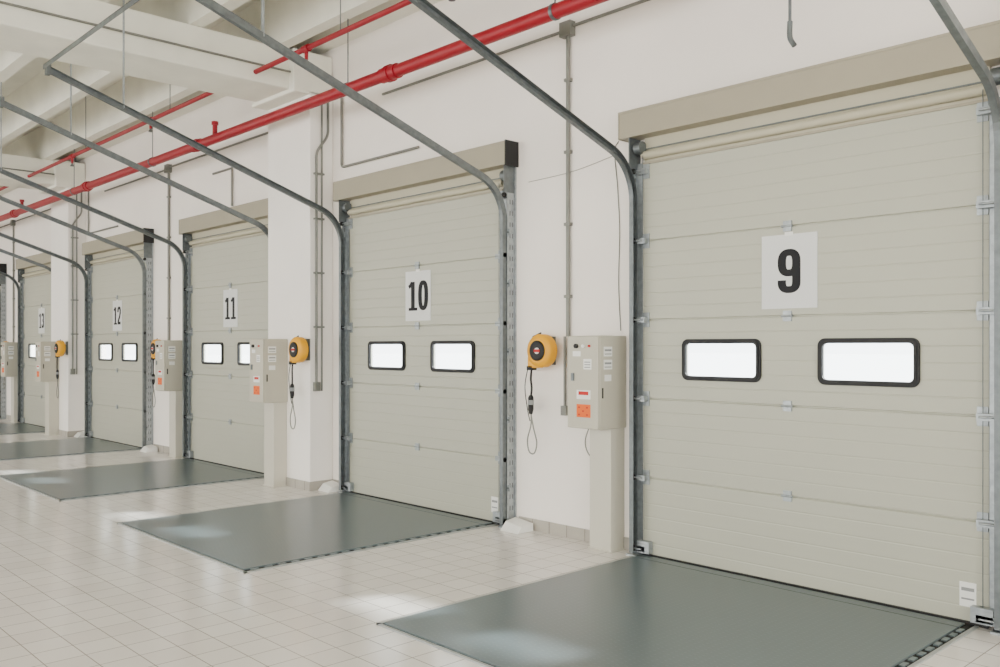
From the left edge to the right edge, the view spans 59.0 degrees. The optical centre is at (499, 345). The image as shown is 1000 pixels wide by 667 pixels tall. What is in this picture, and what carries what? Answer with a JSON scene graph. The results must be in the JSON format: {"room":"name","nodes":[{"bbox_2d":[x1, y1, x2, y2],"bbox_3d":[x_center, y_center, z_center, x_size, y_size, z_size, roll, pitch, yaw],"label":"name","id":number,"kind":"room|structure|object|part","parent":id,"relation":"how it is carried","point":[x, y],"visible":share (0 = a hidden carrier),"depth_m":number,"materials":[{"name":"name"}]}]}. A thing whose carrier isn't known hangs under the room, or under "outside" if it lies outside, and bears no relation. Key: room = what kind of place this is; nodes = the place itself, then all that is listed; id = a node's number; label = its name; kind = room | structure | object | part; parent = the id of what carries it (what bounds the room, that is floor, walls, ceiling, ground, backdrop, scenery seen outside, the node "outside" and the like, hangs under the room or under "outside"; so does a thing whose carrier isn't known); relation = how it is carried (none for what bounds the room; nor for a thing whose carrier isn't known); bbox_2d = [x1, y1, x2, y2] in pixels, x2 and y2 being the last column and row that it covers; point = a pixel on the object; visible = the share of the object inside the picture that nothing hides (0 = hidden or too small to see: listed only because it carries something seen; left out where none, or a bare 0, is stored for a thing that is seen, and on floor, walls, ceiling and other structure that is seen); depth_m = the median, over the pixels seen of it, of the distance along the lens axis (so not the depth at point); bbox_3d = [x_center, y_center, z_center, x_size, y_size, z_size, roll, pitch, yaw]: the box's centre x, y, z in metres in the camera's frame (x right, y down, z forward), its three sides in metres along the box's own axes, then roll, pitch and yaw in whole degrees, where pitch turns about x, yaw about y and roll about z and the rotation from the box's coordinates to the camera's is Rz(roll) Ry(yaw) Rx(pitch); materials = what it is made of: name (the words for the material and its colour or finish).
{"room":"distribution center","nodes":[
{"label":"distribution center","id":0,"kind":"room"},
{"bbox_2d":[51,186,85,430],"bbox_3d":[-7.808,-0.610,15.983,0.300,4.420,0.930,0,0,-44],"label":"pillar","id":1,"kind":"structure","parent":0,"point":[71,386],"depth_m":15.68,"materials":[{"name":"paint"}]},
{"bbox_2d":[54,339,67,397],"bbox_3d":[-7.718,0.403,15.527,0.197,1.040,0.344,0,0,-44],"label":"cable reel","id":2,"kind":"object","parent":1,"relation":"attached to","point":[60,348],"visible":1,"depth_m":15.45,"materials":[{"name":"yellow plastic"}]},
{"bbox_3d":[-7.800,0.531,15.583,0.053,0.785,0.150,0,0,-44],"label":"cord and plug","id":3,"kind":"part","parent":2,"relation":"part of","materials":[{"name":"black rubber"}]},
{"bbox_2d":[0,0,441,195],"bbox_3d":[-10.006,-3.625,7.045,16.200,0.750,42.000,0,0,-44],"label":"ceiling","id":4,"kind":"structure","parent":0,"point":[296,24],"depth_m":11.69,"materials":[{"name":"concrete"}]},
{"bbox_2d":[0,154,84,193],"bbox_3d":[-13.509,-3.015,10.579,15.990,0.470,0.950,0,0,-44],"label":"ceiling beam","id":5,"kind":"structure","parent":4,"relation":"attached to","point":[57,178],"depth_m":15.41,"materials":[{"name":"white concrete"}]},
{"bbox_2d":[0,0,331,109],"bbox_3d":[-8.012,-3.015,4.795,15.990,0.470,0.950,0,0,-44],"label":"ceiling beam","id":6,"kind":"structure","parent":4,"relation":"attached to","point":[158,49],"depth_m":8.82,"materials":[{"name":"white concrete"}]},
{"bbox_2d":[0,0,455,190],"bbox_3d":[-4.932,-3.283,11.867,0.072,1.025,41.800,0,0,-44],"label":"pipe","id":7,"kind":"object","parent":4,"relation":"hanging from","point":[305,49],"visible":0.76,"depth_m":9.17,"materials":[{"name":"metal"}]},
{"bbox_2d":[0,0,608,221],"bbox_3d":[-4.678,-2.859,12.109,0.160,0.778,41.800,0,0,-44],"label":"pipe","id":8,"kind":"object","parent":4,"relation":"attached to","point":[389,73],"visible":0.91,"depth_m":8.62,"materials":[{"name":"red metal"}]},
{"bbox_2d":[268,92,332,481],"bbox_3d":[-2.311,-0.610,10.199,0.300,4.420,0.930,0,0,-44],"label":"pillar","id":9,"kind":"structure","parent":0,"point":[293,141],"depth_m":9.93,"materials":[{"name":"paint"}]},
{"bbox_2d":[289,335,309,428],"bbox_3d":[-2.221,0.403,9.742,0.197,1.040,0.344,0,0,-44],"label":"cable reel","id":10,"kind":"object","parent":9,"relation":"attached to","point":[299,347],"visible":1,"depth_m":9.67,"materials":[{"name":"yellow plastic"}]},
{"bbox_3d":[-2.303,0.531,9.798,0.053,0.785,0.150,0,0,-44],"label":"cord and plug","id":11,"kind":"part","parent":10,"relation":"part of","materials":[{"name":"black rubber"}]},
{"bbox_2d":[0,0,999,536],"bbox_3d":[-4.207,-1.100,12.556,0.200,5.400,42.000,0,0,-44],"label":"wall","id":12,"kind":"structure","parent":0,"point":[650,52],"depth_m":7.57,"materials":[{"name":"paint"}]},
{"bbox_2d":[0,275,5,418],"bbox_3d":[-12.848,-1.100,19.239,3.119,5.400,2.670,0,0,-44],"label":"tracks","id":13,"kind":"object","parent":12,"relation":"attached to","point":[2,278],"visible":0.75,"depth_m":19.32,"materials":[{"name":"metal"}]},
{"bbox_2d":[0,263,6,273],"bbox_3d":[-11.787,-1.593,20.271,0.159,0.415,2.735,0,0,-44],"label":"box","id":14,"kind":"object","parent":12,"relation":"attached to","point":[3,267],"visible":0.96,"depth_m":19.29,"materials":[{"name":"paint"}]},
{"bbox_2d":[0,208,50,341],"bbox_3d":[-10.126,-1.055,18.588,0.069,3.270,6.000,0,0,-44],"label":"conduit","id":15,"kind":"object","parent":12,"relation":"attached to","point":[12,222],"visible":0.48,"depth_m":18.87,"materials":[{"name":"grey metal"}]},
{"bbox_2d":[0,249,50,422],"bbox_3d":[-10.110,-1.100,16.358,3.119,5.400,2.670,0,0,-44],"label":"tracks","id":16,"kind":"object","parent":12,"relation":"attached to","point":[20,289],"visible":0.49,"depth_m":18.28,"materials":[{"name":"metal"}]},
{"bbox_2d":[23,274,50,427],"bbox_3d":[-9.011,0.102,17.420,0.056,2.994,2.425,0,0,-44],"label":"leaf","id":17,"kind":"object","parent":16,"relation":"attached to","point":[37,290],"visible":0.55,"depth_m":17.76,"materials":[{"name":"paint"}]},
{"bbox_2d":[28,344,34,357],"bbox_3d":[-9.023,0.100,17.418,0.048,0.300,1.690,0,0,-44],"label":"window","id":18,"kind":"structure","parent":17,"relation":"attached to","point":[28,344],"depth_m":18.00,"materials":[{"name":"black rubber"}]},
{"bbox_2d":[38,307,44,332],"bbox_3d":[-9.029,-0.505,17.413,0.005,0.510,0.400,0,0,-44],"label":"number sign","id":19,"kind":"object","parent":17,"relation":"attached to","point":[41,311],"visible":1,"depth_m":17.42,"materials":[{"name":"white paper"}]},
{"bbox_2d":[16,251,50,278],"bbox_3d":[-9.049,-1.593,17.390,0.159,0.415,2.735,0,0,-44],"label":"box","id":20,"kind":"object","parent":12,"relation":"attached to","point":[31,270],"visible":0.56,"depth_m":17.60,"materials":[{"name":"paint"}]},
{"bbox_2d":[0,196,152,447],"bbox_3d":[-7.372,-1.100,13.476,3.119,5.400,2.670,0,0,-44],"label":"tracks","id":21,"kind":"object","parent":12,"relation":"attached to","point":[147,271],"visible":0.98,"depth_m":13.58,"materials":[{"name":"metal"}]},
{"bbox_2d":[91,257,145,447],"bbox_3d":[-6.274,0.102,14.537,0.061,2.994,2.425,0,0,-44],"label":"leaf","id":22,"kind":"object","parent":21,"relation":"attached to","point":[111,388],"depth_m":14.54,"materials":[{"name":"paint"}]},
{"bbox_3d":[-5.913,0.333,14.128,0.021,2.335,1.205,0,0,-44],"label":"hinges","id":23,"kind":"part","parent":22,"relation":"part of","materials":[{"name":"beige metal"}]},
{"bbox_2d":[113,300,121,330],"bbox_3d":[-6.291,-0.505,14.531,0.005,0.510,0.400,0,0,-44],"label":"number sign","id":24,"kind":"object","parent":22,"relation":"attached to","point":[117,305],"visible":1,"depth_m":14.52,"materials":[{"name":"white paper"}]},
{"bbox_2d":[98,343,137,361],"bbox_3d":[-6.285,0.100,14.537,0.048,0.300,1.690,0,0,-44],"label":"windows","id":25,"kind":"structure","parent":22,"relation":"attached to","point":[99,344],"depth_m":14.36,"materials":[{"name":"black rubber"}]},
{"bbox_2d":[70,192,117,373],"bbox_3d":[-6.875,-1.125,15.158,1.599,3.250,0.223,0,0,38],"label":"conduit","id":26,"kind":"object","parent":12,"relation":"attached to","point":[72,371],"visible":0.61,"depth_m":15.57,"materials":[{"name":"grey metal"}]},
{"bbox_2d":[82,228,153,265],"bbox_3d":[-6.311,-1.593,14.508,0.159,0.415,2.735,0,0,-44],"label":"box","id":27,"kind":"object","parent":12,"relation":"attached to","point":[102,252],"visible":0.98,"depth_m":14.44,"materials":[{"name":"paint"}]},
{"bbox_2d":[0,64,267,458],"bbox_3d":[-4.634,-1.100,10.595,3.119,5.400,2.670,0,0,-44],"label":"tracks","id":28,"kind":"object","parent":12,"relation":"attached to","point":[187,289],"visible":0.45,"depth_m":11.87,"materials":[{"name":"metal"}]},
{"bbox_2d":[190,235,267,473],"bbox_3d":[-3.536,0.102,11.655,0.061,2.994,2.425,0,0,-44],"label":"leaf","id":29,"kind":"object","parent":28,"relation":"attached to","point":[216,398],"depth_m":11.72,"materials":[{"name":"paint"}]},
{"bbox_2d":[201,342,249,365],"bbox_3d":[-3.547,0.100,11.655,0.048,0.300,1.690,0,0,-44],"label":"windows","id":30,"kind":"structure","parent":29,"relation":"attached to","point":[203,343],"depth_m":11.80,"materials":[{"name":"black rubber"}]},
{"bbox_3d":[-3.175,0.333,11.246,0.021,2.335,1.205,0,0,-44],"label":"hinges","id":31,"kind":"part","parent":29,"relation":"part of","materials":[{"name":"beige metal"}]},
{"bbox_2d":[223,288,237,326],"bbox_3d":[-3.552,-0.505,11.650,0.005,0.510,0.400,0,0,-44],"label":"number sign","id":32,"kind":"object","parent":29,"relation":"attached to","point":[230,297],"visible":1,"depth_m":11.65,"materials":[{"name":"white paper"}]},
{"bbox_2d":[150,338,159,406],"bbox_3d":[-5.131,0.403,13.239,0.197,1.040,0.344,0,0,-44],"label":"cable reel","id":33,"kind":"object","parent":12,"relation":"attached to","point":[152,347],"visible":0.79,"depth_m":13.26,"materials":[{"name":"yellow plastic"}]},
{"bbox_3d":[-5.213,0.531,13.296,0.053,0.785,0.150,0,0,-44],"label":"cord and plug","id":34,"kind":"part","parent":33,"relation":"part of","materials":[{"name":"black rubber"}]},
{"bbox_2d":[104,132,267,339],"bbox_3d":[-4.650,-1.055,12.825,0.069,3.270,6.000,0,0,-44],"label":"conduit","id":35,"kind":"object","parent":12,"relation":"attached to","point":[167,167],"visible":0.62,"depth_m":13.11,"materials":[{"name":"grey metal"}]},
{"bbox_2d":[212,167,232,205],"bbox_3d":[-3.724,-2.107,11.867,0.028,0.514,0.564,0,0,-44],"label":"conduit","id":36,"kind":"object","parent":12,"relation":"attached to","point":[230,168],"visible":0.99,"depth_m":11.66,"materials":[{"name":"grey metal"}]},
{"bbox_2d":[179,198,267,247],"bbox_3d":[-3.573,-1.593,11.627,0.159,0.415,2.735,0,0,-44],"label":"box","id":37,"kind":"object","parent":12,"relation":"attached to","point":[219,226],"visible":0.62,"depth_m":11.68,"materials":[{"name":"paint"}]},
{"bbox_2d":[43,0,516,527],"bbox_3d":[-1.895,-1.100,7.713,3.119,5.400,2.670,0,0,-44],"label":"tracks","id":38,"kind":"object","parent":12,"relation":"attached to","point":[506,200],"visible":0.98,"depth_m":7.81,"materials":[{"name":"metal"}]},
{"bbox_2d":[348,193,499,524],"bbox_3d":[-0.798,0.102,8.774,0.061,2.994,2.425,0,0,-44],"label":"leaf","id":39,"kind":"object","parent":38,"relation":"attached to","point":[454,418],"depth_m":8.64,"materials":[{"name":"paint"}]},
{"bbox_2d":[406,269,430,320],"bbox_3d":[-0.814,-0.505,8.768,0.005,0.510,0.400,0,0,-44],"label":"number sign","id":40,"kind":"object","parent":39,"relation":"attached to","point":[418,283],"visible":1,"depth_m":8.76,"materials":[{"name":"white paper"}]},
{"bbox_2d":[368,341,474,372],"bbox_3d":[-0.808,0.100,8.774,0.048,0.300,1.690,0,0,-44],"label":"windows","id":41,"kind":"structure","parent":39,"relation":"attached to","point":[370,343],"depth_m":8.60,"materials":[{"name":"black rubber"}]},
{"bbox_3d":[-0.437,0.333,8.365,0.021,2.335,1.205,0,0,-44],"label":"hinges","id":42,"kind":"part","parent":39,"relation":"part of","materials":[{"name":"beige metal"}]},
{"bbox_2d":[6,415,628,550],"bbox_3d":[-8.963,1.550,17.188,0.314,0.100,28.733,0,0,-44],"label":"baseboard","id":43,"kind":"structure","parent":12,"relation":"attached to","point":[581,534],"depth_m":7.61,"materials":[{"name":"tile"}]},
{"bbox_2d":[313,98,419,390],"bbox_3d":[-1.378,-1.125,9.373,1.599,3.250,0.223,0,0,38],"label":"conduit","id":44,"kind":"object","parent":12,"relation":"attached to","point":[317,386],"visible":0.92,"depth_m":9.79,"materials":[{"name":"grey metal"}]},
{"bbox_2d":[333,139,518,218],"bbox_3d":[-0.835,-1.593,8.746,0.159,0.415,2.735,0,0,-44],"label":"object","id":45,"kind":"object","parent":12,"relation":"attached to","point":[438,179],"visible":0.84,"depth_m":8.61,"materials":[{"name":"paint"}]},
{"bbox_2d":[382,0,649,415],"bbox_3d":[0.834,-1.055,7.055,0.069,3.270,6.000,0,0,-44],"label":"conduit","id":46,"kind":"object","parent":12,"relation":"attached to","point":[566,31],"visible":0.95,"depth_m":7.34,"materials":[{"name":"grey metal"}]},
{"bbox_2d":[525,332,556,454],"bbox_3d":[0.345,0.403,7.477,0.197,1.040,0.344,0,0,-44],"label":"cable reel","id":47,"kind":"object","parent":12,"relation":"attached to","point":[542,348],"visible":1,"depth_m":7.41,"materials":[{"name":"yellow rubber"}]},
{"bbox_3d":[0.263,0.531,7.533,0.053,0.785,0.150,0,0,-44],"label":"cord and plug","id":48,"kind":"part","parent":47,"relation":"part of","materials":[{"name":"black rubber"}]},
{"bbox_2d":[529,141,620,330],"bbox_3d":[0.602,-0.871,7.342,0.007,1.502,1.024,0,0,-44],"label":"cable","id":49,"kind":"object","parent":12,"relation":"attached to","point":[618,141],"visible":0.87,"depth_m":6.99,"materials":[{"name":"silver metal"}]},
{"bbox_2d":[408,0,999,635],"bbox_3d":[0.843,-1.100,4.832,3.119,5.400,2.670,0,0,-44],"label":"tracks","id":50,"kind":"object","parent":12,"relation":"attached to","point":[634,171],"visible":1,"depth_m":5.30,"materials":[{"name":"metal"}]},
{"bbox_2d":[642,104,990,628],"bbox_3d":[1.941,0.102,5.892,0.061,2.994,2.425,0,0,-44],"label":"leaf","id":51,"kind":"object","parent":50,"relation":"attached to","point":[885,483],"depth_m":5.68,"materials":[{"name":"paint"}]},
{"bbox_2d":[762,231,817,308],"bbox_3d":[1.924,-0.505,5.887,0.005,0.510,0.400,0,0,-44],"label":"number sign","id":52,"kind":"object","parent":51,"relation":"attached to","point":[789,260],"visible":1,"depth_m":5.88,"materials":[{"name":"white paper"}]},
{"bbox_2d":[682,338,919,387],"bbox_3d":[1.930,0.100,5.892,0.048,0.300,1.690,0,0,-44],"label":"windows","id":53,"kind":"structure","parent":51,"relation":"attached to","point":[915,382],"depth_m":5.71,"materials":[{"name":"black rubber"}]},
{"bbox_3d":[2.301,0.333,5.484,0.021,2.335,1.205,0,0,-44],"label":"hinges","id":54,"kind":"part","parent":51,"relation":"part of","materials":[{"name":"beige metal"}]},
{"bbox_2d":[618,20,999,164],"bbox_3d":[1.904,-1.593,5.864,0.159,0.415,2.735,0,0,-44],"label":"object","id":55,"kind":"object","parent":12,"relation":"attached to","point":[929,74],"visible":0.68,"depth_m":5.67,"materials":[{"name":"paint"}]},
{"bbox_2d":[0,419,999,666],"bbox_3d":[-10.731,1.700,6.357,18.200,0.200,42.000,0,0,-44],"label":"floor","id":56,"kind":"structure","parent":0,"point":[79,587],"depth_m":5.93,"materials":[{"name":"tile"}]},
{"bbox_2d":[1,342,19,422],"bbox_3d":[-10.212,0.760,18.469,0.359,1.680,0.351,0,0,-44],"label":"tall cabinet","id":57,"kind":"object","parent":56,"relation":"on","point":[8,349],"visible":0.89,"depth_m":18.35,"materials":[{"name":"metal"}]},
{"bbox_3d":[-10.313,0.280,18.356,0.018,0.710,0.312,0,0,-44],"label":"cabinet door","id":58,"kind":"part","parent":57,"relation":"part of","materials":[{"name":"paint"}]},
{"bbox_2d":[0,423,44,434],"bbox_3d":[-9.949,1.593,16.573,2.450,0.015,2.400,0,0,-44],"label":"dock leveler","id":59,"kind":"object","parent":56,"relation":"on","point":[11,428],"visible":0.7,"depth_m":16.79,"materials":[{"name":"black metal"}]},
{"bbox_3d":[-9.949,1.595,16.573,2.450,0.009,2.400,0,0,-44],"label":"pit frame","id":60,"kind":"part","parent":59,"relation":"part of","materials":[{"name":"black metal"}]},
{"bbox_2d":[35,341,58,435],"bbox_3d":[-8.152,0.760,15.887,0.329,1.680,0.351,0,0,-44],"label":"tall cabinet","id":61,"kind":"object","parent":56,"relation":"on","point":[45,360],"visible":0.98,"depth_m":15.80,"materials":[{"name":"metal"}]},
{"bbox_3d":[-8.242,0.280,15.785,0.018,0.710,0.312,0,0,-44],"label":"cabinet door","id":62,"kind":"part","parent":61,"relation":"part of","materials":[{"name":"paint"}]},
{"bbox_2d":[0,437,141,460],"bbox_3d":[-7.210,1.593,13.692,2.450,0.015,2.400,0,0,-44],"label":"dock leveler","id":63,"kind":"object","parent":56,"relation":"on","point":[73,446],"visible":0.97,"depth_m":13.68,"materials":[{"name":"black metal"}]},
{"bbox_3d":[-7.210,1.595,13.692,2.450,0.009,2.400,0,0,-44],"label":"pit frame","id":64,"kind":"part","parent":63,"relation":"part of","materials":[{"name":"black metal"}]},
{"bbox_2d":[74,431,86,437],"bbox_3d":[-7.373,1.553,15.562,0.189,0.094,0.220,0,0,-44],"label":"wedge","id":65,"kind":"object","parent":56,"relation":"on","point":[78,434],"visible":0.65,"depth_m":15.51,"materials":[{"name":"white plastic"}]},
{"bbox_2d":[0,458,263,500],"bbox_3d":[-4.472,1.593,10.810,2.450,0.015,2.400,0,0,-44],"label":"dock leveler","id":66,"kind":"object","parent":56,"relation":"on","point":[100,481],"visible":0.96,"depth_m":10.58,"materials":[{"name":"black metal"}]},
{"bbox_3d":[-4.472,1.595,10.810,2.450,0.009,2.400,0,0,-44],"label":"pit frame","id":67,"kind":"part","parent":66,"relation":"part of","materials":[{"name":"black metal"}]},
{"bbox_2d":[140,444,157,452],"bbox_3d":[-5.332,1.553,13.415,0.189,0.094,0.220,0,0,-44],"label":"wedge","id":68,"kind":"object","parent":56,"relation":"on","point":[149,448],"visible":1,"depth_m":13.38,"materials":[{"name":"white plastic"}]},
{"bbox_2d":[155,340,182,457],"bbox_3d":[-4.743,0.760,12.713,0.359,1.680,0.351,0,0,-44],"label":"tall cabinet","id":69,"kind":"object","parent":56,"relation":"on","point":[168,353],"visible":0.94,"depth_m":12.62,"materials":[{"name":"metal"}]},
{"bbox_3d":[-4.843,0.280,12.600,0.018,0.710,0.312,0,0,-44],"label":"cabinet door","id":70,"kind":"part","parent":69,"relation":"part of","materials":[{"name":"paint"}]},
{"bbox_2d":[250,339,287,487],"bbox_3d":[-2.662,0.760,10.110,0.329,1.680,0.351,0,0,-44],"label":"control box","id":71,"kind":"object","parent":56,"relation":"on","point":[268,357],"visible":1,"depth_m":10.04,"materials":[{"name":"paint"}]},
{"bbox_3d":[-2.752,0.280,10.008,0.018,0.710,0.312,0,0,-44],"label":"cabinet door","id":72,"kind":"part","parent":71,"relation":"part of","materials":[{"name":"paint"}]},
{"bbox_2d":[117,492,497,573],"bbox_3d":[-1.734,1.593,7.929,2.450,0.015,2.400,0,0,-44],"label":"dock leveler","id":73,"kind":"object","parent":56,"relation":"on","point":[262,536],"visible":1,"depth_m":7.68,"materials":[{"name":"black metal"}]},
{"bbox_2d":[318,480,341,492],"bbox_3d":[-1.876,1.553,9.778,0.189,0.094,0.220,0,0,-44],"label":"wedge","id":74,"kind":"object","parent":56,"relation":"on","point":[330,486],"visible":0.77,"depth_m":9.74,"materials":[{"name":"white plastic"}]},
{"bbox_2d":[501,517,532,533],"bbox_3d":[0.145,1.553,7.652,0.189,0.094,0.220,0,0,-44],"label":"wedge","id":75,"kind":"object","parent":56,"relation":"on","point":[515,525],"visible":1,"depth_m":7.62,"materials":[{"name":"white plastic"}]},
{"bbox_2d":[568,335,625,552],"bbox_3d":[0.744,0.760,6.939,0.359,1.680,0.351,0,0,-44],"label":"control box","id":76,"kind":"object","parent":56,"relation":"on","point":[596,364],"visible":1,"depth_m":6.87,"materials":[{"name":"paint"}]},
{"bbox_3d":[0.644,0.280,6.826,0.018,0.710,0.312,0,0,-44],"label":"cabinet door","id":77,"kind":"part","parent":76,"relation":"part of","materials":[{"name":"paint"}]},
{"bbox_2d":[376,555,978,666],"bbox_3d":[1.004,1.593,5.047,2.450,0.015,2.400,0,0,-44],"label":"dock leveler","id":78,"kind":"object","parent":56,"relation":"on","point":[641,610],"visible":1,"depth_m":5.05,"materials":[{"name":"black metal"}]},
{"bbox_2d":[787,0,796,46],"bbox_3d":[1.849,-2.841,5.602,0.034,1.898,0.064,0,0,-44],"label":"rod","id":79,"kind":"object","parent":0,"point":[789,23],"depth_m":5.60,"materials":[{"name":"grey metal"}]},
{"label":"outside","id":80,"kind":"structure","parent":0,"visible":0},
{"bbox_2d":[106,353,912,381],"bbox_3d":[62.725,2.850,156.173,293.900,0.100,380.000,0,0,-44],"label":"windows","id":81,"kind":"structure","parent":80,"point":[857,367],"depth_m":141.44,"materials":[{"name":"glass"}]}
]}

